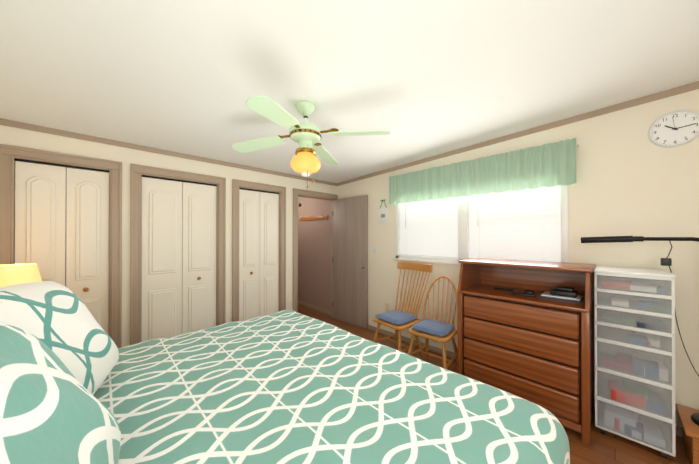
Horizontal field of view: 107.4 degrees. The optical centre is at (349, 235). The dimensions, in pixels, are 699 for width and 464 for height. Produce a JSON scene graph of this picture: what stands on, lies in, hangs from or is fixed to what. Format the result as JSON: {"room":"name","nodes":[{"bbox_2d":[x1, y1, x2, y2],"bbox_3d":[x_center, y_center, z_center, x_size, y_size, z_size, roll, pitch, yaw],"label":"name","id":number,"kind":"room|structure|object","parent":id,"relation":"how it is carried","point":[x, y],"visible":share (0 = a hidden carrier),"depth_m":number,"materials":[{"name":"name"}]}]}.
{"room":"bedroom","nodes":[
{"label":"bedroom","id":0,"kind":"room"},
{"bbox_2d":[0,125,336,346],"bbox_3d":[-1.554,0.092,3.176,3.630,2.620,0.100,0,0,-44],"label":"wall","id":1,"kind":"structure","parent":0,"point":[25,138],"depth_m":2.61,"materials":[{"name":"paint"}]},
{"bbox_2d":[14,158,278,341],"bbox_3d":[-1.839,0.386,2.851,2.322,2.006,0.069,0,0,-44],"label":"closet doors","id":2,"kind":"structure","parent":1,"relation":"attached to","point":[61,224],"depth_m":2.67,"materials":[{"name":"paint"}]},
{"bbox_2d":[0,118,336,185],"bbox_3d":[-1.486,-0.885,3.168,3.510,0.058,0.012,0,0,-44],"label":"crown molding","id":3,"kind":"structure","parent":1,"relation":"attached to","point":[5,122],"depth_m":2.56,"materials":[{"name":"brown wood"}]},
{"bbox_2d":[0,144,337,347],"bbox_3d":[-1.481,0.349,3.228,3.538,2.107,0.125,0,0,-44],"label":"trim","id":4,"kind":"structure","parent":1,"relation":"attached to","point":[9,154],"depth_m":2.54,"materials":[{"name":"brown wood"}]},
{"bbox_2d":[0,0,698,182],"bbox_3d":[-0.642,-1.010,2.309,3.730,0.212,6.400,0,0,-44],"label":"ceiling","id":5,"kind":"structure","parent":0,"point":[420,79],"depth_m":1.52,"materials":[{"name":"paint"}]},
{"bbox_2d":[232,96,390,188],"bbox_3d":[-0.327,-0.654,1.917,0.936,0.635,0.936,0,0,-29],"label":"ceiling fan","id":6,"kind":"object","parent":5,"relation":"hanging from","point":[305,135],"visible":1,"depth_m":1.85,"materials":[{"name":"green"}]},
{"bbox_2d":[298,305,689,463],"bbox_3d":[-0.642,1.423,2.299,3.730,0.050,6.400,0,0,-44],"label":"floor","id":7,"kind":"structure","parent":0,"point":[608,447],"depth_m":1.72,"materials":[{"name":"laminate"}]},
{"bbox_2d":[0,281,569,463],"bbox_3d":[-0.570,0.839,1.245,2.156,1.330,2.383,0,0,-44],"label":"bed","id":8,"kind":"object","parent":7,"relation":"on","point":[77,386],"visible":1,"depth_m":1.08,"materials":[{"name":"green fabric"}]},
{"bbox_2d":[372,262,431,357],"bbox_3d":[0.613,0.871,3.009,0.593,1.068,0.510,0,0,-38],"label":"chair","id":9,"kind":"object","parent":7,"relation":"on","point":[398,321],"visible":0.92,"depth_m":2.99,"materials":[{"name":"brown wood"}]},
{"bbox_2d":[408,276,457,368],"bbox_3d":[0.882,0.921,2.650,0.454,0.964,0.481,0,0,43],"label":"chair","id":10,"kind":"object","parent":7,"relation":"on","point":[444,332],"visible":0.9,"depth_m":2.63,"materials":[{"name":"brown wood"}]},
{"bbox_2d":[458,258,595,445],"bbox_3d":[1.476,0.813,2.200,0.534,1.170,0.904,0,0,-44],"label":"dresser","id":11,"kind":"object","parent":7,"relation":"on","point":[525,329],"visible":0.98,"depth_m":2.00,"materials":[{"name":"brown wood"}]},
{"bbox_2d":[594,266,675,458],"bbox_3d":[1.984,0.818,1.810,0.386,1.157,0.361,0,0,-44],"label":"cart","id":12,"kind":"object","parent":7,"relation":"on","point":[617,410],"visible":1,"depth_m":1.70,"materials":[{"name":"white plastic"}]},
{"bbox_2d":[675,404,698,463],"bbox_3d":[2.303,1.277,1.475,0.380,0.235,0.500,0,0,-44],"label":"step stool","id":13,"kind":"object","parent":7,"relation":"on","point":[690,434],"visible":0.98,"depth_m":1.58,"materials":[{"name":"brown wood"}]},
{"bbox_2d":[691,413,698,425],"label":"floor lamp","id":14,"kind":"object","parent":13,"relation":"on","point":[695,416],"depth_m":1.60,"materials":[{"name":"black metal"}]},
{"bbox_3d":[-2.245,1.066,1.781,0.462,0.660,0.460,0,0,-44],"label":"nightstand","id":15,"kind":"object","parent":7,"relation":"on","visible":0},
{"bbox_2d":[0,263,41,287],"bbox_3d":[-2.296,0.467,1.748,0.306,0.535,0.306,0,0,-44],"label":"table lamp","id":16,"kind":"object","parent":15,"relation":"on","point":[13,274],"visible":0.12,"depth_m":1.71,"materials":[{"name":"yellow fabric"}]},
{"bbox_2d":[298,89,698,427],"bbox_3d":[0.628,0.094,3.602,0.100,2.620,6.500,0,0,-44],"label":"wall","id":17,"kind":"structure","parent":0,"point":[632,179],"depth_m":2.05,"materials":[{"name":"paint"}]},
{"bbox_2d":[299,206,327,220],"bbox_3d":[-0.733,-0.487,4.890,0.069,0.383,0.940,0,0,-44],"label":"coat rack","id":18,"kind":"object","parent":17,"relation":"attached to","point":[305,218],"visible":1,"depth_m":4.84,"materials":[{"name":"brown wood"}]},
{"bbox_2d":[298,301,330,315],"bbox_3d":[-0.945,1.368,5.143,0.014,0.085,1.890,0,0,-44],"label":"baseboard","id":19,"kind":"structure","parent":17,"relation":"attached to","point":[315,308],"depth_m":4.81,"materials":[{"name":"brown wood"}]},
{"bbox_2d":[332,195,367,328],"bbox_3d":[0.009,0.390,4.123,0.171,2.008,0.737,0,0,-44],"label":"door","id":20,"kind":"structure","parent":17,"relation":"attached to","point":[350,261],"depth_m":4.07,"materials":[{"name":"brown wood"}]},
{"bbox_2d":[373,245,376,252],"bbox_3d":[0.370,0.193,3.788,0.012,0.116,0.070,0,0,-44],"label":"switch plate","id":21,"kind":"object","parent":17,"relation":"attached to","point":[374,248],"visible":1,"depth_m":3.78,"materials":[{"name":"white plastic"}]},
{"bbox_2d":[378,199,387,222],"bbox_3d":[0.481,-0.350,3.670,0.020,0.339,0.170,0,0,-44],"label":"sign plaque","id":22,"kind":"object","parent":17,"relation":"attached to","point":[383,215],"visible":1,"depth_m":3.66,"materials":[{"name":"white plastic"}]},
{"bbox_2d":[385,303,388,311],"bbox_3d":[0.534,1.008,3.618,0.008,0.116,0.070,0,0,-44],"label":"electrical outlet plate","id":23,"kind":"object","parent":17,"relation":"attached to","point":[386,306],"visible":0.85,"depth_m":3.61,"materials":[{"name":"beige plastic"}]},
{"bbox_2d":[393,185,567,264],"bbox_3d":[1.286,-0.161,2.888,0.108,0.977,1.861,0,0,-44],"label":"window","id":24,"kind":"structure","parent":17,"relation":"in","point":[490,208],"depth_m":2.85,"materials":[{"name":"white"}]},
{"bbox_2d":[400,185,560,261],"bbox_3d":[1.276,-0.172,2.879,0.039,0.857,1.703,0,0,-44],"label":"window blinds","id":25,"kind":"object","parent":24,"relation":"attached to","point":[439,238],"visible":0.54,"depth_m":2.66,"materials":[{"name":"white plastic"}]},
{"bbox_2d":[389,138,578,204],"bbox_3d":[1.219,-0.614,2.820,0.140,0.393,1.940,0,0,-44],"label":"valance curtain","id":26,"kind":"object","parent":17,"relation":"attached to","point":[547,165],"visible":1,"depth_m":2.54,"materials":[{"name":"green fabric"}]},
{"bbox_2d":[337,81,698,185],"bbox_3d":[1.279,-0.964,2.852,0.012,0.213,4.310,0,0,-44],"label":"crown molding","id":27,"kind":"structure","parent":17,"relation":"attached to","point":[591,114],"depth_m":2.28,"materials":[{"name":"brown wood"}]},
{"bbox_2d":[367,325,682,437],"bbox_3d":[1.279,1.368,2.842,0.012,0.065,4.310,0,0,-44],"label":"baseboard","id":28,"kind":"structure","parent":17,"relation":"attached to","point":[678,431],"depth_m":3.13,"materials":[{"name":"brown wood"}]},
{"bbox_2d":[581,236,698,272],"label":"floor lamp","id":29,"kind":"object","parent":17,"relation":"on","point":[666,261],"depth_m":1.77,"materials":[{"name":"black metal"}]},
{"bbox_2d":[648,109,698,146],"bbox_3d":[2.286,-0.752,1.801,0.024,0.250,0.250,0,0,-44],"label":"wall clock","id":30,"kind":"object","parent":17,"relation":"attached to","point":[675,128],"visible":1,"depth_m":1.80,"materials":[{"name":"white plastic"}]},
{"bbox_2d":[675,312,698,376],"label":"power cord","id":31,"kind":"object","parent":17,"relation":"on","point":[675,312],"depth_m":1.70,"materials":[{"name":"black plastic"}]}
]}

